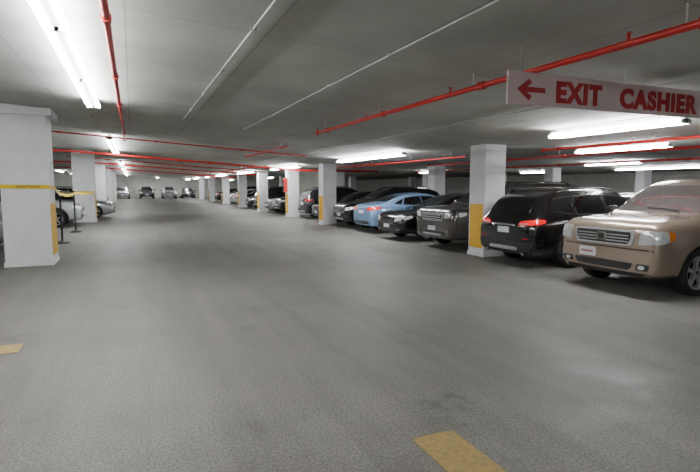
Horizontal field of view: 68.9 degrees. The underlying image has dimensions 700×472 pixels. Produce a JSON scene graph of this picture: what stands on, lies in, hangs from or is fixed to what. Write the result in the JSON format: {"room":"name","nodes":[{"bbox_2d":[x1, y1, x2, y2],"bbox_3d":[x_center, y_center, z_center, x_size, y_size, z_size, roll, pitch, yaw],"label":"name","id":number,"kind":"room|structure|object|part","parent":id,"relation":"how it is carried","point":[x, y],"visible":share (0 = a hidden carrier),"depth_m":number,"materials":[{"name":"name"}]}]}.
{"room":"parking garage","nodes":[
{"label":"parking garage","id":0,"kind":"room"},
{"bbox_2d":[54,174,347,197],"bbox_3d":[-23.560,-7.641,76.700,51.000,3.600,0.300,-2,6,-23],"label":"wall","id":1,"kind":"structure","parent":0,"point":[134,183],"depth_m":74.66,"materials":[{"name":"white paint"}]},
{"bbox_2d":[299,169,318,215],"bbox_3d":[-2.109,-2.542,29.561,1.990,2.650,0.390,-2,6,-23],"label":"wall partition","id":2,"kind":"structure","parent":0,"point":[307,179],"depth_m":29.22,"materials":[{"name":"white paint"}]},
{"bbox_2d":[0,197,699,471],"bbox_3d":[-6.274,-1.786,36.454,51.600,0.200,88.600,-2,6,-23],"label":"floor","id":3,"kind":"structure","parent":0,"point":[168,334],"depth_m":5.20,"materials":[{"name":"concrete"}]},
{"bbox_2d":[0,213,3,243],"bbox_3d":[-11.117,-0.312,13.012,4.873,1.441,2.233,-2,6,-23],"label":"sedan","id":4,"kind":"object","parent":3,"relation":"on","point":[1,219],"visible":0.11,"depth_m":13.06,"materials":[{"name":"silver metal"}]},
{"bbox_2d":[0,343,23,353],"bbox_3d":[-4.106,1.193,5.028,1.470,0.004,0.310,-2,6,-23],"label":"floor marking","id":5,"kind":"object","parent":3,"relation":"on","point":[5,349],"depth_m":5.29,"materials":[{"name":"yellow paint"}]},
{"bbox_2d":[0,103,59,267],"bbox_3d":[-6.899,-1.069,10.950,1.100,3.350,1.090,-2,6,-23],"label":"concrete column","id":6,"kind":"structure","parent":3,"relation":"on","point":[26,155],"depth_m":10.58,"materials":[{"name":"white paint"}]},
{"bbox_2d":[0,184,94,196],"bbox_3d":[-12.378,-1.386,15.787,7.190,0.407,14.113,-2,6,-23],"label":"caution tape","id":7,"kind":"object","parent":6,"relation":"attached to","point":[2,186],"visible":1,"depth_m":10.67,"materials":[{"name":"yellow plastic"}]},
{"bbox_2d":[0,189,84,227],"bbox_3d":[-13.427,-1.172,20.683,4.706,1.657,2.241,-2,6,-23],"label":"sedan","id":8,"kind":"object","parent":3,"relation":"on","point":[67,206],"visible":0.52,"depth_m":20.65,"materials":[{"name":"silver metal"}]},
{"bbox_2d":[58,192,69,243],"bbox_3d":[-8.490,-0.535,14.991,0.380,1.500,0.380,-2,6,-23],"label":"stanchion post","id":9,"kind":"object","parent":3,"relation":"on","point":[62,241],"visible":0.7,"depth_m":14.97,"materials":[{"name":"black plastic"}]},
{"bbox_2d":[70,191,81,232],"bbox_3d":[-10.017,-0.886,18.562,0.380,1.500,0.380,-2,6,-23],"label":"stanchion post","id":10,"kind":"object","parent":3,"relation":"on","point":[75,230],"visible":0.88,"depth_m":18.54,"materials":[{"name":"black plastic"}]},
{"bbox_2d":[56,186,108,200],"bbox_3d":[-20.518,-2.861,37.906,4.706,1.657,2.241,-2,6,-23],"label":"suv","id":11,"kind":"object","parent":3,"relation":"on","point":[64,188],"visible":0.14,"depth_m":37.09,"materials":[{"name":"white paint"}]},
{"bbox_2d":[71,149,97,222],"bbox_3d":[-12.438,-2.337,23.882,0.940,3.350,0.940,-2,6,-23],"label":"concrete column","id":12,"kind":"structure","parent":3,"relation":"on","point":[82,164],"depth_m":23.48,"materials":[{"name":"white paint"}]},
{"bbox_2d":[55,191,115,217],"bbox_3d":[-14.860,-1.631,26.468,4.873,1.441,2.233,-2,6,-23],"label":"sedan","id":13,"kind":"object","parent":3,"relation":"on","point":[103,207],"visible":0.29,"depth_m":26.40,"materials":[{"name":"silver metal"}]},
{"bbox_2d":[95,161,107,199],"bbox_3d":[-16.941,-3.369,34.413,1.140,3.350,1.140,-2,6,-23],"label":"concrete column","id":14,"kind":"structure","parent":3,"relation":"on","point":[100,169],"depth_m":34.03,"materials":[{"name":"white paint"}]},
{"bbox_2d":[106,167,112,201],"bbox_3d":[-21.639,-4.447,45.402,1.140,3.350,1.140,-2,6,-23],"label":"concrete column","id":15,"kind":"structure","parent":3,"relation":"on","point":[109,182],"depth_m":45.06,"materials":[{"name":"white paint"}]},
{"bbox_2d":[112,171,116,200],"bbox_3d":[-26.338,-5.524,56.392,1.140,3.350,1.140,-2,6,-23],"label":"concrete column","id":16,"kind":"structure","parent":3,"relation":"on","point":[113,172],"depth_m":56.08,"materials":[{"name":"white paint"}]},
{"bbox_2d":[116,186,130,198],"bbox_3d":[-30.075,-5.751,67.384,2.241,1.657,4.706,-2,6,-23],"label":"suv","id":17,"kind":"object","parent":3,"relation":"on","point":[122,191],"visible":0.75,"depth_m":65.69,"materials":[{"name":"silver metal"}]},
{"bbox_2d":[138,186,155,198],"bbox_3d":[-27.314,-5.866,68.553,2.241,1.657,4.706,-2,6,-23],"label":"suv","id":18,"kind":"object","parent":3,"relation":"on","point":[145,191],"visible":0.99,"depth_m":66.79,"materials":[{"name":"grey paint"}]},
{"bbox_3d":[-27.317,-5.983,68.540,2.220,1.422,4.696,-2,6,-23],"label":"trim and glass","id":19,"kind":"part","parent":18,"relation":"part of","materials":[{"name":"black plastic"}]},
{"bbox_2d":[161,186,176,198],"bbox_3d":[-24.738,-5.973,69.644,2.241,1.657,4.706,-2,6,-23],"label":"suv","id":20,"kind":"object","parent":3,"relation":"on","point":[167,191],"visible":1,"depth_m":67.97,"materials":[{"name":"silver metal"}]},
{"bbox_3d":[-24.741,-6.090,69.631,2.220,1.422,4.696,-2,6,-23],"label":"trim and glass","id":21,"kind":"part","parent":20,"relation":"part of","materials":[{"name":"silver plastic"}]},
{"bbox_2d":[179,188,195,197],"bbox_3d":[-22.528,-5.957,70.587,2.233,1.441,4.873,-2,6,-23],"label":"sedan","id":22,"kind":"object","parent":3,"relation":"on","point":[184,192],"visible":1,"depth_m":68.92,"materials":[{"name":"grey paint"}]},
{"bbox_2d":[198,178,204,199],"bbox_3d":[-18.597,-5.906,63.868,0.640,2.650,0.640,-2,6,-23],"label":"concrete column","id":23,"kind":"structure","parent":3,"relation":"on","point":[201,180],"depth_m":63.58,"materials":[{"name":"white paint"}]},
{"bbox_2d":[208,177,214,201],"bbox_3d":[-15.074,-5.097,55.626,0.640,2.650,0.640,-2,6,-23],"label":"concrete column","id":24,"kind":"structure","parent":3,"relation":"on","point":[211,180],"depth_m":55.36,"materials":[{"name":"white paint"}]},
{"bbox_2d":[222,175,229,203],"bbox_3d":[-11.550,-4.289,47.384,0.640,2.650,0.640,-2,6,-23],"label":"concrete column","id":25,"kind":"structure","parent":3,"relation":"on","point":[225,180],"depth_m":47.11,"materials":[{"name":"white paint"}]},
{"bbox_2d":[215,188,237,199],"bbox_3d":[-11.664,-4.288,53.563,4.873,1.441,2.233,-2,6,-23],"label":"sedan","id":26,"kind":"object","parent":3,"relation":"on","point":[217,194],"visible":0.19,"depth_m":52.10,"materials":[{"name":"black paint"}]},
{"bbox_2d":[221,186,256,203],"bbox_3d":[-10.296,-4.081,50.346,4.706,1.657,2.241,-2,6,-23],"label":"suv","id":27,"kind":"object","parent":3,"relation":"on","point":[248,187],"visible":0.16,"depth_m":49.77,"materials":[{"name":"grey paint"}]},
{"bbox_2d":[237,174,247,207],"bbox_3d":[-8.496,-3.589,40.241,0.640,2.650,0.640,-2,6,-23],"label":"concrete column","id":28,"kind":"structure","parent":3,"relation":"on","point":[242,179],"depth_m":39.97,"materials":[{"name":"white paint"}]},
{"bbox_2d":[229,189,255,202],"bbox_3d":[-8.218,-3.497,45.504,4.873,1.441,2.233,-2,6,-23],"label":"sedan","id":29,"kind":"object","parent":3,"relation":"on","point":[232,197],"visible":0.22,"depth_m":44.17,"materials":[{"name":"silver metal"}]},
{"bbox_2d":[246,196,256,207],"bbox_3d":[-5.483,-2.869,39.092,4.873,1.441,2.233,-2,6,-23],"label":"sedan","id":30,"kind":"object","parent":3,"relation":"on","point":[249,201],"visible":0.17,"depth_m":37.63,"materials":[{"name":"black paint"}]},
{"bbox_2d":[236,186,271,206],"bbox_3d":[-7.164,-3.362,43.020,4.706,1.657,2.241,-2,6,-23],"label":"suv","id":31,"kind":"object","parent":3,"relation":"on","point":[252,193],"visible":0.09,"depth_m":41.99,"materials":[{"name":"black paint"}]},
{"bbox_2d":[257,171,268,211],"bbox_3d":[-5.833,-2.978,34.014,0.640,2.650,0.640,-2,6,-23],"label":"concrete column","id":32,"kind":"structure","parent":3,"relation":"on","point":[262,178],"depth_m":33.74,"materials":[{"name":"white paint"}]},
{"bbox_2d":[253,186,284,209],"bbox_3d":[-4.502,-2.752,36.793,4.706,1.657,2.241,-2,6,-23],"label":"suv","id":33,"kind":"object","parent":3,"relation":"on","point":[274,191],"visible":0.23,"depth_m":35.68,"materials":[{"name":"grey paint"}]},
{"bbox_2d":[264,195,284,212],"bbox_3d":[-3.134,-2.330,33.597,4.873,1.441,2.233,-2,6,-23],"label":"sedan","id":34,"kind":"object","parent":3,"relation":"on","point":[268,203],"visible":0.21,"depth_m":32.27,"materials":[{"name":"silver metal"}]},
{"bbox_2d":[274,196,285,212],"bbox_3d":[-2.269,-2.240,31.573,4.706,1.657,2.241,-2,6,-23],"label":"suv","id":35,"kind":"object","parent":3,"relation":"on","point":[279,203],"visible":0.21,"depth_m":30.19,"materials":[{"name":"silver paint"}]},
{"bbox_3d":[-2.268,-2.357,31.558,4.696,1.422,2.220,-2,6,-23],"label":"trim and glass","id":36,"kind":"part","parent":35,"relation":"part of","materials":[{"name":"silver plastic"}]},
{"bbox_2d":[279,176,284,185],"bbox_3d":[-6.489,-4.499,49.527,0.640,2.650,0.640,-2,6,-23],"label":"concrete column","id":37,"kind":"structure","parent":3,"relation":"on","point":[280,177],"depth_m":49.14,"materials":[{"name":"white paint"}]},
{"bbox_2d":[283,168,299,216],"bbox_3d":[-3.233,-2.376,27.868,0.790,2.650,0.640,-2,6,-23],"label":"concrete column","id":38,"kind":"structure","parent":3,"relation":"on","point":[291,180],"depth_m":27.63,"materials":[{"name":"white paint"}]},
{"bbox_2d":[318,163,336,224],"bbox_3d":[-0.992,-1.846,22.436,0.640,2.656,0.640,-2,6,-23],"label":"concrete column","id":39,"kind":"structure","parent":3,"relation":"on","point":[327,171],"depth_m":22.17,"materials":[{"name":"white paint"}]},
{"bbox_2d":[298,186,358,216],"bbox_3d":[-0.338,-1.822,27.308,4.706,1.657,2.241,-2,6,-23],"label":"suv","id":40,"kind":"object","parent":3,"relation":"on","point":[309,197],"visible":0.39,"depth_m":26.25,"materials":[{"name":"grey paint"}]},
{"bbox_2d":[336,172,344,186],"bbox_3d":[-0.772,-3.188,36.157,0.640,2.650,0.640,-2,6,-23],"label":"concrete column","id":41,"kind":"structure","parent":3,"relation":"on","point":[340,176],"depth_m":35.80,"materials":[{"name":"white paint"}]},
{"bbox_2d":[312,191,372,221],"bbox_3d":[0.602,-1.498,25.113,4.873,1.441,2.233,-2,6,-23],"label":"sedan","id":42,"kind":"object","parent":3,"relation":"on","point":[356,195],"visible":0.23,"depth_m":24.34,"materials":[{"name":"grey paint"}]},
{"bbox_3d":[0.601,-1.583,25.108,4.862,1.064,2.210,-2,6,-23],"label":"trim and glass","id":43,"kind":"part","parent":42,"relation":"part of","materials":[{"name":"black plastic"}]},
{"bbox_2d":[348,176,355,189],"bbox_3d":[0.228,-4.778,52.371,0.640,2.650,0.640,-2,6,-23],"label":"concrete column","id":44,"kind":"structure","parent":3,"relation":"on","point":[351,179],"depth_m":52.06,"materials":[{"name":"white paint"}]},
{"bbox_2d":[333,187,438,227],"bbox_3d":[1.686,-1.258,21.559,4.706,1.657,2.241,-2,6,-23],"label":"suv","id":45,"kind":"object","parent":3,"relation":"on","point":[343,211],"visible":0.34,"depth_m":20.86,"materials":[{"name":"black paint"}]},
{"bbox_2d":[354,192,434,229],"bbox_3d":[2.625,-0.936,19.379,4.873,1.441,2.233,-2,6,-23],"label":"sedan","id":46,"kind":"object","parent":3,"relation":"on","point":[367,213],"visible":0.44,"depth_m":18.27,"materials":[{"name":"blue paint"}]},
{"bbox_2d":[408,177,415,186],"bbox_3d":[6.670,-5.046,55.099,0.640,2.650,0.640,-2,6,-23],"label":"concrete column","id":47,"kind":"structure","parent":3,"relation":"on","point":[411,180],"depth_m":54.78,"materials":[{"name":"white paint"}]},
{"bbox_2d":[377,193,466,240],"bbox_3d":[3.365,-0.690,16.873,4.873,1.441,2.233,-2,6,-23],"label":"sedan","id":48,"kind":"object","parent":3,"relation":"on","point":[401,222],"visible":0.37,"depth_m":15.86,"materials":[{"name":"black paint"}]},
{"bbox_3d":[3.363,-0.775,16.868,4.862,1.064,2.210,-2,6,-23],"label":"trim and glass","id":49,"kind":"part","parent":48,"relation":"part of","materials":[{"name":"black plastic"}]},
{"bbox_2d":[422,173,427,188],"bbox_3d":[5.945,-3.467,39.001,0.640,2.650,0.640,-2,6,-23],"label":"concrete column","id":50,"kind":"structure","parent":3,"relation":"on","point":[425,175],"depth_m":38.69,"materials":[{"name":"white paint"}]},
{"bbox_2d":[428,165,444,194],"bbox_3d":[4.161,-2.057,24.618,0.640,2.650,0.640,-2,6,-23],"label":"concrete column","id":51,"kind":"structure","parent":3,"relation":"on","point":[436,174],"depth_m":24.30,"materials":[{"name":"white paint"}]},
{"bbox_2d":[412,430,506,471],"bbox_3d":[0.916,1.429,2.623,0.320,0.004,1.830,-2,6,-23],"label":"floor marking","id":52,"kind":"object","parent":3,"relation":"on","point":[452,452],"depth_m":3.21,"materials":[{"name":"yellow paint"}]},
{"bbox_2d":[467,144,505,256],"bbox_3d":[3.317,-0.859,12.369,0.630,2.655,0.630,-2,6,-23],"label":"concrete column","id":53,"kind":"structure","parent":3,"relation":"on","point":[487,161],"depth_m":12.12,"materials":[{"name":"white paint"}]},
{"bbox_2d":[417,181,580,243],"bbox_3d":[4.506,-0.660,14.689,5.054,1.808,2.396,-2,6,-23],"label":"suv","id":54,"kind":"object","parent":3,"relation":"on","point":[446,223],"visible":0.33,"depth_m":13.68,"materials":[{"name":"grey paint"}]},
{"bbox_2d":[544,168,560,181],"bbox_3d":[10.878,-2.336,27.462,0.640,2.650,0.640,-2,6,-23],"label":"concrete column","id":55,"kind":"structure","parent":3,"relation":"on","point":[550,174],"depth_m":27.13,"materials":[{"name":"white paint"}]},
{"bbox_2d":[480,187,628,267],"bbox_3d":[5.404,-0.296,11.742,4.706,1.657,2.241,-2,6,-23],"label":"suv","id":56,"kind":"object","parent":3,"relation":"on","point":[527,222],"visible":0.45,"depth_m":10.57,"materials":[{"name":"black paint"}]},
{"bbox_2d":[619,193,636,198],"bbox_3d":[10.106,-0.790,17.896,4.873,1.441,2.233,-2,6,-23],"label":"sedan","id":57,"kind":"object","parent":3,"relation":"on","point":[626,195],"visible":0.02,"depth_m":17.19,"materials":[{"name":"white paint"}]},
{"bbox_2d":[563,176,699,295],"bbox_3d":[6.255,-0.144,9.121,4.854,1.867,2.336,-2,6,-23],"label":"suv","id":58,"kind":"object","parent":3,"relation":"on","point":[654,234],"visible":1,"depth_m":8.01,"materials":[{"name":"beige paint"}]},
{"bbox_2d":[635,169,651,192],"bbox_3d":[17.319,-2.603,30.190,0.640,2.650,0.640,-2,6,-23],"label":"concrete column","id":59,"kind":"structure","parent":3,"relation":"on","point":[642,177],"depth_m":29.90,"materials":[{"name":"white paint"}]},
{"bbox_2d":[0,0,699,179],"bbox_3d":[-6.274,-5.045,36.134,51.600,1.050,88.600,-2,6,-23],"label":"ceiling","id":60,"kind":"structure","parent":0,"point":[168,53],"depth_m":6.39,"materials":[{"name":"concrete"}]},
{"bbox_2d":[27,0,69,32],"bbox_3d":[-2.156,-1.805,3.451,0.214,0.157,2.434,-2,6,-23],"label":"fluorescent light fixture","id":61,"kind":"object","parent":60,"relation":"hanging from","point":[51,10],"visible":1,"depth_m":4.22,"materials":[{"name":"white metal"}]},
{"bbox_2d":[44,26,89,82],"bbox_3d":[-3.111,-2.025,5.686,0.214,0.157,2.434,-2,6,-23],"label":"fluorescent light fixture","id":62,"kind":"object","parent":60,"relation":"hanging from","point":[65,40],"visible":0.76,"depth_m":5.49,"materials":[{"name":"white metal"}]},
{"bbox_2d":[72,81,99,107],"bbox_3d":[-4.067,-2.244,7.920,0.214,0.157,2.434,-2,6,-23],"label":"fluorescent light fixture","id":63,"kind":"object","parent":60,"relation":"hanging from","point":[87,88],"visible":0.74,"depth_m":7.85,"materials":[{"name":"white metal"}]},
{"bbox_2d":[81,98,101,132],"bbox_3d":[-5.937,-2.701,11.829,0.060,0.032,6.200,-2,6,-23],"label":"conduit","id":64,"kind":"object","parent":60,"relation":"attached to","point":[81,98],"depth_m":11.07,"materials":[{"name":"white metal"}]},
{"bbox_2d":[105,135,115,145],"bbox_3d":[-7.657,-3.067,16.318,0.214,0.157,2.434,-2,6,-23],"label":"fluorescent light fixture","id":65,"kind":"object","parent":60,"relation":"hanging from","point":[111,141],"visible":0.88,"depth_m":15.99,"materials":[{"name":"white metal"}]},
{"bbox_2d":[99,0,125,140],"bbox_3d":[-2.778,-2.004,6.003,0.084,0.201,19.530,-2,6,-23],"label":"pipe","id":66,"kind":"object","parent":60,"relation":"hanging from","point":[105,16],"visible":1,"depth_m":5.00,"materials":[{"name":"red metal"}]},
{"bbox_2d":[109,145,116,149],"bbox_3d":[-8.612,-3.286,18.552,0.214,0.157,2.434,-2,6,-23],"label":"fluorescent light fixture","id":67,"kind":"object","parent":60,"relation":"hanging from","point":[113,147],"visible":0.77,"depth_m":18.77,"materials":[{"name":"white plastic"}]},
{"bbox_2d":[53,166,231,177],"bbox_3d":[-19.743,-5.361,42.247,21.000,0.914,0.108,-2,6,-23],"label":"pipe","id":68,"kind":"object","parent":60,"relation":"hanging from","point":[53,166],"visible":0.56,"depth_m":43.57,"materials":[{"name":"red paint"}]},
{"bbox_2d":[53,161,256,174],"bbox_3d":[-15.945,-4.500,33.363,21.000,0.894,0.108,-2,6,-23],"label":"pipe","id":69,"kind":"object","parent":60,"relation":"hanging from","point":[53,161],"visible":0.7,"depth_m":34.65,"materials":[{"name":"red paint"}]},
{"bbox_2d":[66,154,266,172],"bbox_3d":[-9.571,-3.918,27.737,10.302,0.850,0.081,-2,6,-23],"label":"pipe","id":70,"kind":"object","parent":60,"relation":"hanging from","point":[94,154],"visible":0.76,"depth_m":27.74,"materials":[{"name":"red paint"}]},
{"bbox_2d":[51,129,305,156],"bbox_3d":[-9.568,-2.713,13.989,17.502,0.671,0.060,-2,6,-23],"label":"pipe","id":71,"kind":"object","parent":60,"relation":"hanging from","point":[156,141],"visible":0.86,"depth_m":15.69,"materials":[{"name":"red metal"}]},
{"bbox_2d":[52,149,378,171],"bbox_3d":[-10.934,-3.317,21.644,27.000,0.961,0.122,-2,6,-23],"label":"pipe","id":72,"kind":"object","parent":60,"relation":"hanging from","point":[62,150],"visible":0.87,"depth_m":23.30,"materials":[{"name":"red paint"}]},
{"bbox_2d":[183,0,276,119],"bbox_3d":[-0.689,-1.824,4.168,0.060,0.032,14.500,-2,6,-23],"label":"conduit","id":73,"kind":"object","parent":60,"relation":"attached to","point":[253,28],"depth_m":5.14,"materials":[{"name":"white metal"}]},
{"bbox_2d":[218,164,253,172],"bbox_3d":[-6.893,-3.978,30.258,0.078,0.212,11.530,-2,6,-23],"label":"pipe","id":74,"kind":"object","parent":60,"relation":"hanging from","point":[252,164],"visible":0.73,"depth_m":29.80,"materials":[{"name":"red paint"}]},
{"bbox_2d":[245,142,287,157],"bbox_3d":[-2.780,-2.737,16.304,0.070,0.195,5.530,-2,6,-23],"label":"pipe","id":75,"kind":"object","parent":60,"relation":"hanging from","point":[280,147],"visible":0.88,"depth_m":15.54,"materials":[{"name":"red metal"}]},
{"bbox_2d":[282,164,300,168],"bbox_3d":[-2.799,-3.329,24.375,0.214,0.157,2.434,-2,6,-23],"label":"fluorescent light fixture","id":76,"kind":"object","parent":60,"relation":"hanging from","point":[296,165],"visible":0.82,"depth_m":24.02,"materials":[{"name":"white plastic"}]},
{"bbox_2d":[337,156,368,162],"bbox_3d":[0.083,-2.668,17.635,0.214,0.157,2.434,-2,6,-23],"label":"fluorescent light fixture","id":77,"kind":"object","parent":60,"relation":"hanging from","point":[362,157],"visible":0.91,"depth_m":17.56,"materials":[{"name":"white plastic"}]},
{"bbox_2d":[243,0,500,128],"bbox_3d":[0.483,-1.805,4.944,0.060,0.032,15.000,-2,6,-23],"label":"conduit","id":78,"kind":"object","parent":60,"relation":"attached to","point":[495,1],"depth_m":5.00,"materials":[{"name":"metal"}]},
{"bbox_2d":[364,151,406,159],"bbox_3d":[1.038,-2.449,15.401,0.214,0.157,2.434,-2,6,-23],"label":"fluorescent light fixture","id":79,"kind":"object","parent":60,"relation":"hanging from","point":[402,153],"visible":1,"depth_m":15.12,"materials":[{"name":"white plastic"}]},
{"bbox_2d":[336,153,465,168],"bbox_3d":[0.860,-2.817,19.763,0.078,0.189,12.030,-2,6,-23],"label":"pipe","id":80,"kind":"object","parent":60,"relation":"hanging from","point":[451,157],"visible":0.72,"depth_m":17.05,"materials":[{"name":"red paint"}]},
{"bbox_2d":[258,75,699,161],"bbox_3d":[-0.317,-2.523,14.359,0.060,0.032,21.000,-2,6,-23],"label":"conduit","id":81,"kind":"object","parent":60,"relation":"attached to","point":[694,78],"depth_m":8.70,"materials":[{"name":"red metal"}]},
{"bbox_2d":[315,3,699,134],"bbox_3d":[1.889,-1.603,4.543,0.084,0.203,13.130,-2,6,-23],"label":"pipe","id":82,"kind":"object","parent":60,"relation":"hanging from","point":[687,26],"visible":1,"depth_m":4.49,"materials":[{"name":"red metal"}]},
{"bbox_2d":[520,171,543,172],"bbox_3d":[11.659,-4.045,32.124,0.214,0.158,2.434,-2,6,-23],"label":"fluorescent light fixture","id":83,"kind":"object","parent":60,"relation":"hanging from","point":[529,171],"visible":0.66,"depth_m":32.09,"materials":[{"name":"white plastic"}]},
{"bbox_2d":[414,157,699,172],"bbox_3d":[8.143,-2.616,17.983,0.084,0.242,23.030,-2,6,-23],"label":"pipe","id":84,"kind":"object","parent":60,"relation":"hanging from","point":[687,158],"visible":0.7,"depth_m":17.24,"materials":[{"name":"red paint"}]},
{"bbox_2d":[427,139,699,166],"bbox_3d":[5.580,-2.019,12.032,0.078,0.269,14.030,-2,6,-23],"label":"pipe","id":85,"kind":"object","parent":60,"relation":"hanging from","point":[695,146],"visible":0.77,"depth_m":11.71,"materials":[{"name":"red metal"}]},
{"bbox_2d":[506,47,699,118],"bbox_3d":[2.837,-1.527,5.225,3.050,0.520,0.038,-2,6,-23],"label":"sign","id":86,"kind":"object","parent":60,"relation":"hanging from","point":[522,88],"visible":1,"depth_m":5.06,"materials":[{"name":"white metal"}]},
{"bbox_2d":[585,162,643,165],"bbox_3d":[10.076,-2.813,19.557,0.214,0.158,2.434,-2,6,-23],"label":"fluorescent light fixture","id":87,"kind":"object","parent":60,"relation":"hanging from","point":[632,162],"visible":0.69,"depth_m":19.43,"materials":[{"name":"white plastic"}]},
{"bbox_2d":[548,116,691,138],"bbox_3d":[4.151,-1.735,8.120,0.214,0.157,2.434,-2,6,-23],"label":"fluorescent light fixture","id":88,"kind":"object","parent":60,"relation":"hanging from","point":[669,121],"visible":0.94,"depth_m":7.86,"materials":[{"name":"white plastic"}]},
{"bbox_2d":[541,132,699,151],"bbox_3d":[6.049,-1.665,8.008,0.078,0.189,8.230,-2,6,-23],"label":"pipe","id":89,"kind":"object","parent":60,"relation":"hanging from","point":[664,139],"visible":1,"depth_m":9.71,"materials":[{"name":"red metal"}]},
{"bbox_2d":[575,142,674,153],"bbox_3d":[6.235,-2.049,11.765,0.214,0.158,2.434,-2,6,-23],"label":"fluorescent light fixture","id":90,"kind":"object","parent":60,"relation":"hanging from","point":[660,144],"visible":0.87,"depth_m":11.56,"materials":[{"name":"white plastic"}]},
{"bbox_2d":[615,167,659,169],"bbox_3d":[14.446,-3.406,25.604,0.214,0.158,2.434,-2,6,-23],"label":"fluorescent light fixture","id":91,"kind":"object","parent":60,"relation":"hanging from","point":[623,168],"visible":0.96,"depth_m":25.46,"materials":[{"name":"white plastic"}]},
{"bbox_2d":[659,165,699,168],"bbox_3d":[15.402,-3.187,23.369,0.214,0.158,2.434,-2,6,-23],"label":"fluorescent light fixture","id":92,"kind":"object","parent":60,"relation":"hanging from","point":[694,166],"visible":1,"depth_m":23.64,"materials":[{"name":"white plastic"}]},
{"bbox_2d":[356,171,699,193],"bbox_3d":[17.328,-4.657,46.263,0.300,3.600,88.600,-2,6,-23],"label":"wall","id":93,"kind":"structure","parent":0,"point":[618,182],"depth_m":42.56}
]}

